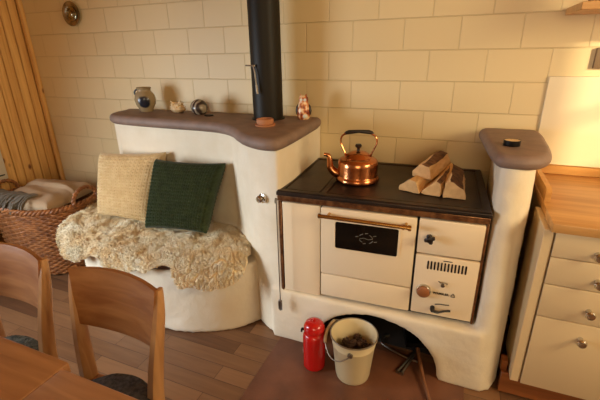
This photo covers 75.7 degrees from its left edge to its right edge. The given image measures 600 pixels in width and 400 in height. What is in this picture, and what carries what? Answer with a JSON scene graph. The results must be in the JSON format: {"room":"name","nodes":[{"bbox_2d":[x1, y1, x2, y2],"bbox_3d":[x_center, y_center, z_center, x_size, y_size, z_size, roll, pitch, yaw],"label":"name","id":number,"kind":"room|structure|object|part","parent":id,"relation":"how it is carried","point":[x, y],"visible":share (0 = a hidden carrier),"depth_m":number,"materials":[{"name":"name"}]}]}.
{"room":"traditional dwelling","nodes":[
{"label":"traditional dwelling","id":0,"kind":"room"},
{"bbox_2d":[0,0,59,242],"bbox_3d":[-2.921,-0.223,1.237,0.120,2.500,4.249,8,23,21],"label":"wall","id":1,"kind":"structure","parent":0,"point":[26,150],"depth_m":2.93,"materials":[{"name":"brown wood"}]},
{"bbox_2d":[0,151,7,179],"bbox_3d":[-2.253,-0.226,2.729,0.033,0.240,0.300,8,23,21],"label":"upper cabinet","id":2,"kind":"object","parent":1,"relation":"attached to","point":[3,173],"visible":1,"depth_m":2.85,"materials":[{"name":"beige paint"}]},
{"bbox_2d":[0,273,531,399],"bbox_3d":[-0.427,1.308,0.761,5.610,0.100,4.600,8,23,21],"label":"floor","id":3,"kind":"structure","parent":0,"point":[214,365],"depth_m":1.99,"materials":[{"name":"brown wood"}]},
{"bbox_2d":[0,242,58,358],"bbox_3d":[-1.055,0.621,1.274,0.407,0.835,0.476,8,23,21],"label":"dining chair","id":4,"kind":"object","parent":3,"relation":"on","point":[24,276],"visible":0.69,"depth_m":1.30,"materials":[{"name":"brown wood"}]},
{"bbox_3d":[-1.124,0.545,1.485,0.059,0.826,0.114,8,23,21],"label":"leg","id":5,"kind":"part","parent":4,"relation":"part of","materials":[{"name":"brown wood"}]},
{"bbox_3d":[-0.984,0.259,1.331,0.336,0.203,0.069,8,23,21],"label":"backrest","id":6,"kind":"part","parent":4,"relation":"part of","materials":[{"name":"brown wood"}]},
{"bbox_2d":[4,335,38,350],"bbox_3d":[-1.026,0.556,1.284,0.294,0.047,0.294,8,23,21],"label":"seat pad","id":7,"kind":"object","parent":4,"relation":"on","point":[27,341],"visible":0.25,"depth_m":1.38,"materials":[{"name":"grey fabric"}]},
{"bbox_3d":[-0.848,0.582,1.377,0.059,0.826,0.114,8,23,21],"label":"leg","id":8,"kind":"part","parent":4,"relation":"part of","materials":[{"name":"brown wood"}]},
{"bbox_2d":[0,179,96,274],"bbox_3d":[-1.829,0.157,2.843,0.772,0.599,0.606,8,23,21],"label":"wicker basket","id":9,"kind":"object","parent":3,"relation":"on","point":[35,230],"visible":0.5,"depth_m":2.59,"materials":[{"name":"brown wicker"}]},
{"bbox_3d":[-2.173,-0.099,2.835,0.031,0.105,0.239,4,22,13],"label":"handle","id":10,"kind":"part","parent":9,"relation":"part of","materials":[{"name":"brown wicker"}]},
{"bbox_2d":[0,178,91,214],"bbox_3d":[-1.853,-0.050,2.727,0.560,0.114,0.544,8,23,21],"label":"folded throw","id":11,"kind":"object","parent":9,"relation":"on","point":[38,194],"visible":0.96,"depth_m":2.64,"materials":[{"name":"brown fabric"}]},
{"bbox_3d":[-1.494,-0.049,2.673,0.031,0.105,0.239,4,22,13],"label":"handle","id":12,"kind":"part","parent":9,"relation":"part of","materials":[{"name":"brown wicker"}]},
{"bbox_2d":[0,336,137,399],"bbox_3d":[-1.011,0.853,0.786,1.480,0.750,0.905,8,23,21],"label":"dining table","id":13,"kind":"object","parent":3,"relation":"on","point":[26,373],"visible":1,"depth_m":0.88,"materials":[{"name":"brown wood"}]},
{"bbox_2d":[68,265,164,399],"bbox_3d":[-0.620,0.678,1.104,0.407,0.835,0.476,8,23,21],"label":"dining chair","id":14,"kind":"object","parent":3,"relation":"on","point":[115,300],"visible":0.92,"depth_m":1.17,"materials":[{"name":"brown wood"}]},
{"bbox_3d":[-0.689,0.603,1.315,0.059,0.826,0.114,8,23,21],"label":"leg","id":15,"kind":"part","parent":14,"relation":"part of","materials":[{"name":"brown wood"}]},
{"bbox_3d":[-0.633,0.668,1.069,0.407,0.020,0.413,8,23,21],"label":"seat","id":16,"kind":"part","parent":14,"relation":"part of","materials":[{"name":"brown wood"}]},
{"bbox_3d":[-0.550,0.316,1.161,0.336,0.203,0.069,8,23,21],"label":"backrest","id":17,"kind":"part","parent":14,"relation":"part of","materials":[{"name":"brown wood"}]},
{"bbox_2d":[91,373,149,399],"bbox_3d":[-0.573,0.616,1.107,0.294,0.047,0.294,8,23,21],"label":"seat pad","id":18,"kind":"object","parent":14,"relation":"on","point":[133,386],"visible":0.52,"depth_m":1.19,"materials":[{"name":"grey fabric"}]},
{"bbox_3d":[-0.413,0.640,1.207,0.059,0.826,0.114,8,23,21],"label":"leg","id":19,"kind":"part","parent":14,"relation":"part of","materials":[{"name":"brown wood"}]},
{"bbox_2d":[84,109,551,390],"bbox_3d":[-0.208,0.134,2.154,2.614,1.088,0.845,8,23,21],"label":"surround","id":20,"kind":"object","parent":3,"relation":"on","point":[260,162],"visible":0.41,"depth_m":1.93,"materials":[{"name":"paint"}]},
{"bbox_3d":[-0.858,0.232,2.323,1.240,0.029,0.574,8,23,21],"label":"bench seat","id":21,"kind":"part","parent":20,"relation":"part of","materials":[{"name":"brown"}]},
{"bbox_2d":[134,87,155,111],"bbox_3d":[-1.007,-0.655,2.513,0.132,0.152,0.132,-19,28,-39],"label":"ceramic jug","id":22,"kind":"object","parent":20,"relation":"on","point":[145,100],"visible":1,"depth_m":2.47,"materials":[{"name":"ceramic"}]},
{"bbox_2d":[55,202,251,291],"bbox_3d":[-0.902,0.242,2.298,1.416,0.171,0.623,9,23,24],"label":"sheepskin","id":23,"kind":"object","parent":20,"relation":"on","point":[215,258],"visible":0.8,"depth_m":2.11,"materials":[{"name":"beige fur"}]},
{"bbox_2d":[97,152,166,221],"bbox_3d":[-1.067,-0.092,2.431,0.495,0.425,0.249,8,23,21],"label":"cushion","id":24,"kind":"object","parent":23,"relation":"on","point":[124,180],"visible":0.82,"depth_m":2.36,"materials":[{"name":"beige fabric"}]},
{"bbox_2d":[145,159,225,232],"bbox_3d":[-0.665,-0.018,2.218,0.490,0.395,0.259,8,23,21],"label":"cushion","id":25,"kind":"object","parent":23,"relation":"on","point":[182,195],"visible":1,"depth_m":2.14,"materials":[{"name":"green fabric"}]},
{"bbox_2d":[169,101,185,112],"bbox_3d":[-0.779,-0.594,2.444,0.136,0.080,0.083,8,23,21],"label":"shell","id":26,"kind":"object","parent":20,"relation":"on","point":[178,107],"visible":1,"depth_m":2.42,"materials":[{"name":"beige"}]},
{"bbox_2d":[190,99,207,114],"bbox_3d":[-0.615,-0.569,2.357,0.104,0.091,0.098,8,23,21],"label":"stone","id":27,"kind":"object","parent":20,"relation":"on","point":[198,106],"visible":1,"depth_m":2.32,"materials":[{"name":"black stone"}]},
{"bbox_3d":[-0.179,-0.008,1.844,0.048,0.048,0.062,19,28,41],"label":"damper knob","id":28,"kind":"part","parent":20,"relation":"part of","materials":[{"name":"silver metal"}]},
{"bbox_2d":[245,0,284,120],"bbox_3d":[-0.194,-1.118,1.923,0.189,1.414,0.197,8,23,21],"label":"flue pipe","id":29,"kind":"object","parent":20,"relation":"on","point":[263,15],"visible":0.86,"depth_m":2.00,"materials":[{"name":"black metal"}]},
{"bbox_3d":[-0.257,-0.642,2.054,0.014,0.144,0.105,-18,27,-37],"label":"damper handle","id":30,"kind":"part","parent":29,"relation":"part of","materials":[{"name":"silver metal"}]},
{"bbox_2d":[255,117,275,127],"bbox_3d":[-0.177,-0.394,1.958,0.106,0.037,0.106,8,23,21],"label":"terracotta warmer","id":31,"kind":"object","parent":20,"relation":"on","point":[264,122],"visible":1,"depth_m":1.93,"materials":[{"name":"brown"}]},
{"bbox_2d":[296,94,311,119],"bbox_3d":[0.020,-0.511,2.115,0.067,0.136,0.073,-18,27,-38],"label":"owl figurine","id":32,"kind":"object","parent":20,"relation":"on","point":[303,109],"visible":1,"depth_m":2.10,"materials":[{"name":"ceramic"}]},
{"bbox_2d":[276,158,492,323],"bbox_3d":[0.414,0.158,1.968,0.905,0.538,0.662,6,22,19],"label":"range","id":33,"kind":"object","parent":20,"relation":"on","point":[380,243],"visible":0.98,"depth_m":1.70,"materials":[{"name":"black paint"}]},
{"bbox_2d":[274,198,281,310],"bbox_3d":[-0.103,0.274,1.850,0.021,0.612,0.023,-8,22,-18],"label":"poker","id":34,"kind":"object","parent":33,"relation":"hanging from","point":[276,199],"visible":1,"depth_m":1.86,"materials":[{"name":"silver metal"}]},
{"bbox_3d":[0.010,0.236,1.857,0.184,0.477,0.022,6,22,19],"label":"panel","id":35,"kind":"part","parent":33,"relation":"part of","materials":[{"name":"white metal"}]},
{"bbox_2d":[324,130,378,186],"bbox_3d":[0.266,-0.216,1.855,0.242,0.246,0.210,17,28,39],"label":"copper kettle","id":36,"kind":"object","parent":33,"relation":"on","point":[357,168],"visible":1,"depth_m":1.80,"materials":[{"name":"orange metal"}]},
{"bbox_3d":[0.162,-0.167,1.879,0.092,0.132,0.054,4,22,12],"label":"spout","id":37,"kind":"part","parent":36,"relation":"part of","materials":[{"name":"orange metal"}]},
{"bbox_3d":[0.207,-0.258,1.844,0.034,0.134,0.016,4,22,12],"label":"bail arm","id":38,"kind":"part","parent":36,"relation":"part of","materials":[{"name":"orange metal"}]},
{"bbox_2d":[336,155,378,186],"bbox_3d":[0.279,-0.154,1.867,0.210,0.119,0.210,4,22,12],"label":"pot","id":39,"kind":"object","parent":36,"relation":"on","point":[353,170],"depth_m":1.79,"materials":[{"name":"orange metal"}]},
{"bbox_3d":[0.278,-0.219,1.842,0.130,0.035,0.130,4,22,12],"label":"lid","id":40,"kind":"part","parent":36,"relation":"part of","materials":[{"name":"orange metal"}]},
{"bbox_3d":[0.277,-0.250,1.831,0.032,0.035,0.032,4,22,12],"label":"lid knob","id":41,"kind":"part","parent":36,"relation":"part of","materials":[{"name":"black"}]},
{"bbox_3d":[0.347,-0.249,1.814,0.034,0.134,0.016,4,22,12],"label":"bail arm","id":42,"kind":"part","parent":36,"relation":"part of","materials":[{"name":"orange metal"}]},
{"bbox_3d":[0.267,0.094,1.636,0.396,0.026,0.024,6,22,19],"label":"door handle","id":43,"kind":"part","parent":33,"relation":"part of","materials":[{"name":"gold metal"}]},
{"bbox_2d":[355,233,376,243],"bbox_3d":[0.289,0.170,1.694,0.095,0.056,0.003,6,22,19],"label":"print","id":44,"kind":"object","parent":33,"relation":"attached to","point":[360,238],"depth_m":1.69,"materials":[{"name":"grey paint"}]},
{"bbox_3d":[0.300,0.423,1.813,0.415,0.119,0.028,6,22,19],"label":"drawer","id":45,"kind":"part","parent":33,"relation":"part of","materials":[{"name":"white metal"}]},
{"bbox_3d":[0.295,0.205,1.728,0.415,0.335,0.032,6,22,19],"label":"oven door","id":46,"kind":"part","parent":33,"relation":"part of","materials":[{"name":"white metal"}]},
{"bbox_3d":[0.321,0.032,1.653,0.897,0.027,0.031,6,22,19],"label":"rail","id":47,"kind":"part","parent":33,"relation":"part of","materials":[{"name":"brown metal"}]},
{"bbox_2d":[276,158,492,218],"bbox_3d":[0.418,-0.090,1.897,0.905,0.023,0.614,6,22,19],"label":"cooktop","id":48,"kind":"object","parent":33,"relation":"in","point":[315,184],"depth_m":1.72,"materials":[{"name":"metal"}]},
{"bbox_2d":[321,205,467,321],"bbox_3d":[0.424,0.171,1.992,0.870,0.492,0.542,6,22,19],"label":"oven front","id":49,"kind":"object","parent":33,"relation":"in","point":[417,230],"depth_m":1.68,"materials":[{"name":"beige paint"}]},
{"bbox_2d":[399,175,434,193],"bbox_3d":[0.579,-0.105,1.816,0.099,0.064,0.300,16,27,37],"label":"log","id":50,"kind":"object","parent":33,"relation":"on","point":[415,184],"visible":0.5,"depth_m":1.72,"materials":[{"name":"brown wood"}]},
{"bbox_2d":[412,151,449,179],"bbox_3d":[0.629,-0.173,1.833,0.096,0.076,0.273,14,25,33],"label":"log","id":51,"kind":"object","parent":50,"relation":"on","point":[437,162],"visible":0.99,"depth_m":1.77,"materials":[{"name":"brown wood"}]},
{"bbox_3d":[0.531,0.158,1.583,0.044,0.044,0.042,6,22,19],"label":"door knob","id":52,"kind":"part","parent":33,"relation":"part of","materials":[{"name":"black metal"}]},
{"bbox_2d":[421,166,449,196],"bbox_3d":[0.639,-0.096,1.776,0.088,0.073,0.291,11,24,29],"label":"log","id":53,"kind":"object","parent":33,"relation":"on","point":[435,187],"visible":0.67,"depth_m":1.67,"materials":[{"name":"brown wood"}]},
{"bbox_3d":[0.609,0.480,1.680,0.084,0.025,0.037,6,22,19],"label":"air lever","id":54,"kind":"part","parent":33,"relation":"part of","materials":[{"name":"black paint"}]},
{"bbox_3d":[0.620,0.375,1.670,0.251,0.291,0.030,6,22,19],"label":"ash door","id":55,"kind":"part","parent":33,"relation":"part of","materials":[{"name":"white metal"}]},
{"bbox_3d":[0.617,0.158,1.588,0.251,0.157,0.028,6,22,19],"label":"fire door","id":56,"kind":"part","parent":33,"relation":"part of","materials":[{"name":"white metal"}]},
{"bbox_2d":[442,163,465,199],"bbox_3d":[0.706,-0.091,1.750,0.097,0.078,0.302,8,23,21],"label":"log","id":57,"kind":"object","parent":33,"relation":"on","point":[454,187],"visible":0.88,"depth_m":1.64,"materials":[{"name":"brown wood"}]},
{"bbox_2d":[503,138,520,146],"bbox_3d":[0.843,-0.228,1.536,0.062,0.022,0.062,8,23,21],"label":"candle tin","id":58,"kind":"object","parent":20,"relation":"on","point":[510,142],"visible":1,"depth_m":1.52,"materials":[{"name":"black metal"}]},
{"bbox_2d":[240,336,463,399],"bbox_3d":[0.129,0.963,1.484,0.914,0.005,1.200,8,23,21],"label":"plate","id":59,"kind":"object","parent":3,"relation":"on","point":[283,375],"depth_m":1.79,"materials":[{"name":"orange metal"}]},
{"bbox_2d":[301,317,325,371],"bbox_3d":[0.068,0.676,1.845,0.108,0.272,0.108,-19,27,-38],"label":"flask","id":60,"kind":"object","parent":59,"relation":"on","point":[314,347],"visible":0.99,"depth_m":1.80,"materials":[{"name":"red metal"}]},
{"bbox_3d":[0.066,0.577,1.807,0.100,0.060,0.100,8,23,21],"label":"lid","id":61,"kind":"part","parent":60,"relation":"part of","materials":[{"name":"red plastic"}]},
{"bbox_2d":[324,317,378,385],"bbox_3d":[0.230,0.714,1.787,0.245,0.239,0.240,8,23,21],"label":"bucket","id":62,"kind":"object","parent":59,"relation":"on","point":[352,366],"visible":0.97,"depth_m":1.75,"materials":[{"name":"beige metal"}]},
{"bbox_2d":[342,336,351,347],"bbox_3d":[0.220,0.659,1.795,0.055,0.050,0.046,13,25,33],"label":"pine cone","id":63,"kind":"object","parent":62,"relation":"in","point":[345,339],"visible":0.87,"depth_m":1.79,"materials":[{"name":"brown plant"}]},
{"bbox_2d":[353,334,361,341],"bbox_3d":[0.275,0.659,1.828,0.046,0.046,0.057,-8,22,-16],"label":"pine cone","id":64,"kind":"object","parent":62,"relation":"in","point":[356,337],"visible":0.58,"depth_m":1.82,"materials":[{"name":"brown plant"}]},
{"bbox_2d":[356,338,366,348],"bbox_3d":[0.284,0.663,1.778,0.057,0.047,0.045,-11,23,-23],"label":"pine cone","id":65,"kind":"object","parent":62,"relation":"in","point":[361,343],"visible":0.93,"depth_m":1.76,"materials":[{"name":"brown plant"}]},
{"label":"pine cone","id":66,"kind":"object","parent":62,"relation":"in","visible":0},
{"bbox_2d":[347,339,356,348],"bbox_3d":[0.238,0.661,1.777,0.056,0.046,0.046,-8,22,-18],"label":"pine cone","id":67,"kind":"object","parent":66,"relation":"on","point":[352,343],"visible":0.96,"depth_m":1.77,"materials":[{"name":"brown plant"}]},
{"bbox_2d":[380,334,417,362],"bbox_3d":[0.490,0.759,1.958,0.080,0.013,0.228,-11,23,-25],"label":"poker","id":68,"kind":"object","parent":59,"relation":"on","point":[383,336],"visible":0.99,"depth_m":1.96,"materials":[{"name":"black metal"}]},
{"bbox_2d":[395,348,416,375],"bbox_3d":[0.547,0.775,1.905,0.041,0.032,0.247,16,27,38],"label":"tongs","id":69,"kind":"object","parent":59,"relation":"on","point":[409,359],"visible":0.81,"depth_m":1.86,"materials":[{"name":"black metal"}]},
{"bbox_2d":[403,328,430,399],"bbox_3d":[0.578,0.752,1.857,0.110,0.099,0.450,1,21,5],"label":"shovel","id":70,"kind":"object","parent":59,"relation":"on","point":[411,340],"visible":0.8,"depth_m":1.91,"materials":[{"name":"brown metal"}]},
{"bbox_3d":[0.569,0.802,1.789,0.021,0.054,0.285,1,21,5],"label":"handle","id":71,"kind":"part","parent":70,"relation":"part of","materials":[{"name":"brown wood"}]},
{"bbox_2d":[497,190,599,399],"bbox_3d":[1.412,0.441,1.634,0.955,0.818,0.690,8,23,21],"label":"base cabinet","id":72,"kind":"object","parent":3,"relation":"on","point":[553,339],"visible":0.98,"depth_m":1.50,"materials":[{"name":"beige paint"}]},
{"bbox_3d":[0.945,0.398,1.612,0.032,0.706,0.235,8,23,21],"label":"panel","id":73,"kind":"part","parent":72,"relation":"part of","materials":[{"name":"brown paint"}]},
{"bbox_3d":[1.335,0.660,1.413,0.884,0.342,0.022,8,23,21],"label":"drawer","id":74,"kind":"part","parent":72,"relation":"part of","materials":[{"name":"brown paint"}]},
{"bbox_2d":[533,164,599,238],"bbox_3d":[1.802,0.063,1.329,1.705,0.089,0.678,8,23,21],"label":"countertop","id":75,"kind":"structure","parent":72,"relation":"on","point":[568,197],"depth_m":1.56,"materials":[{"name":"brown wood"}]},
{"bbox_3d":[1.330,0.431,1.325,0.884,0.140,0.022,8,23,21],"label":"drawer","id":76,"kind":"part","parent":72,"relation":"part of","materials":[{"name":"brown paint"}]},
{"bbox_3d":[1.328,0.311,1.278,0.884,0.110,0.022,8,23,21],"label":"drawer","id":77,"kind":"part","parent":72,"relation":"part of","materials":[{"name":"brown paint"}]},
{"bbox_3d":[1.326,0.211,1.240,0.884,0.096,0.022,8,23,21],"label":"drawer","id":78,"kind":"part","parent":72,"relation":"part of","materials":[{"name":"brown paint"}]},
{"bbox_3d":[1.056,0.536,1.451,0.034,0.034,0.040,8,23,21],"label":"knob","id":79,"kind":"part","parent":72,"relation":"part of","materials":[{"name":"silver metal"}]},
{"bbox_3d":[1.054,0.417,1.405,0.034,0.034,0.040,8,23,21],"label":"knob","id":80,"kind":"part","parent":72,"relation":"part of","materials":[{"name":"silver metal"}]},
{"bbox_3d":[1.052,0.299,1.360,0.034,0.034,0.040,8,23,21],"label":"knob","id":81,"kind":"part","parent":72,"relation":"part of","materials":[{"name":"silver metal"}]},
{"bbox_3d":[1.030,0.198,1.330,0.034,0.034,0.040,8,23,21],"label":"knob","id":82,"kind":"part","parent":72,"relation":"part of","materials":[{"name":"silver metal"}]},
{"bbox_2d":[22,0,599,314],"bbox_3d":[0.390,-0.649,2.187,5.610,2.500,0.200,8,23,21],"label":"wall","id":83,"kind":"structure","parent":0,"point":[426,77],"depth_m":2.13,"materials":[{"name":"beige tile"}]},
{"bbox_2d":[15,0,65,179],"bbox_3d":[-2.045,-0.927,3.023,0.035,2.500,0.029,8,23,21],"label":"trim","id":84,"kind":"structure","parent":83,"relation":"attached to","point":[19,4],"depth_m":3.03,"materials":[{"name":"brown wood"}]},
{"bbox_2d":[62,1,79,25],"bbox_3d":[-1.584,-1.290,2.676,0.158,0.158,0.028,8,23,21],"label":"wall plate","id":85,"kind":"object","parent":83,"relation":"attached to","point":[70,12],"visible":1,"depth_m":2.67,"materials":[{"name":"gold metal"}]},
{"bbox_2d":[538,76,599,167],"bbox_3d":[1.882,-0.277,1.548,1.600,0.408,0.010,8,23,21],"label":"panel","id":86,"kind":"object","parent":83,"relation":"attached to","point":[569,124],"visible":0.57,"depth_m":1.78,"materials":[{"name":"beige"}]},
{"bbox_2d":[565,1,599,14],"bbox_3d":[1.532,-0.706,1.374,0.950,0.028,0.285,8,23,21],"label":"wall shelf","id":87,"kind":"object","parent":83,"relation":"attached to","point":[585,7],"visible":1,"depth_m":1.46,"materials":[{"name":"brown wood"}]},
{"bbox_2d":[592,48,599,67],"bbox_3d":[1.325,-0.610,1.659,0.100,0.085,0.018,8,23,21],"label":"wall box","id":88,"kind":"object","parent":83,"relation":"attached to","point":[596,64],"visible":1,"depth_m":1.67,"materials":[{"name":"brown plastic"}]}
]}

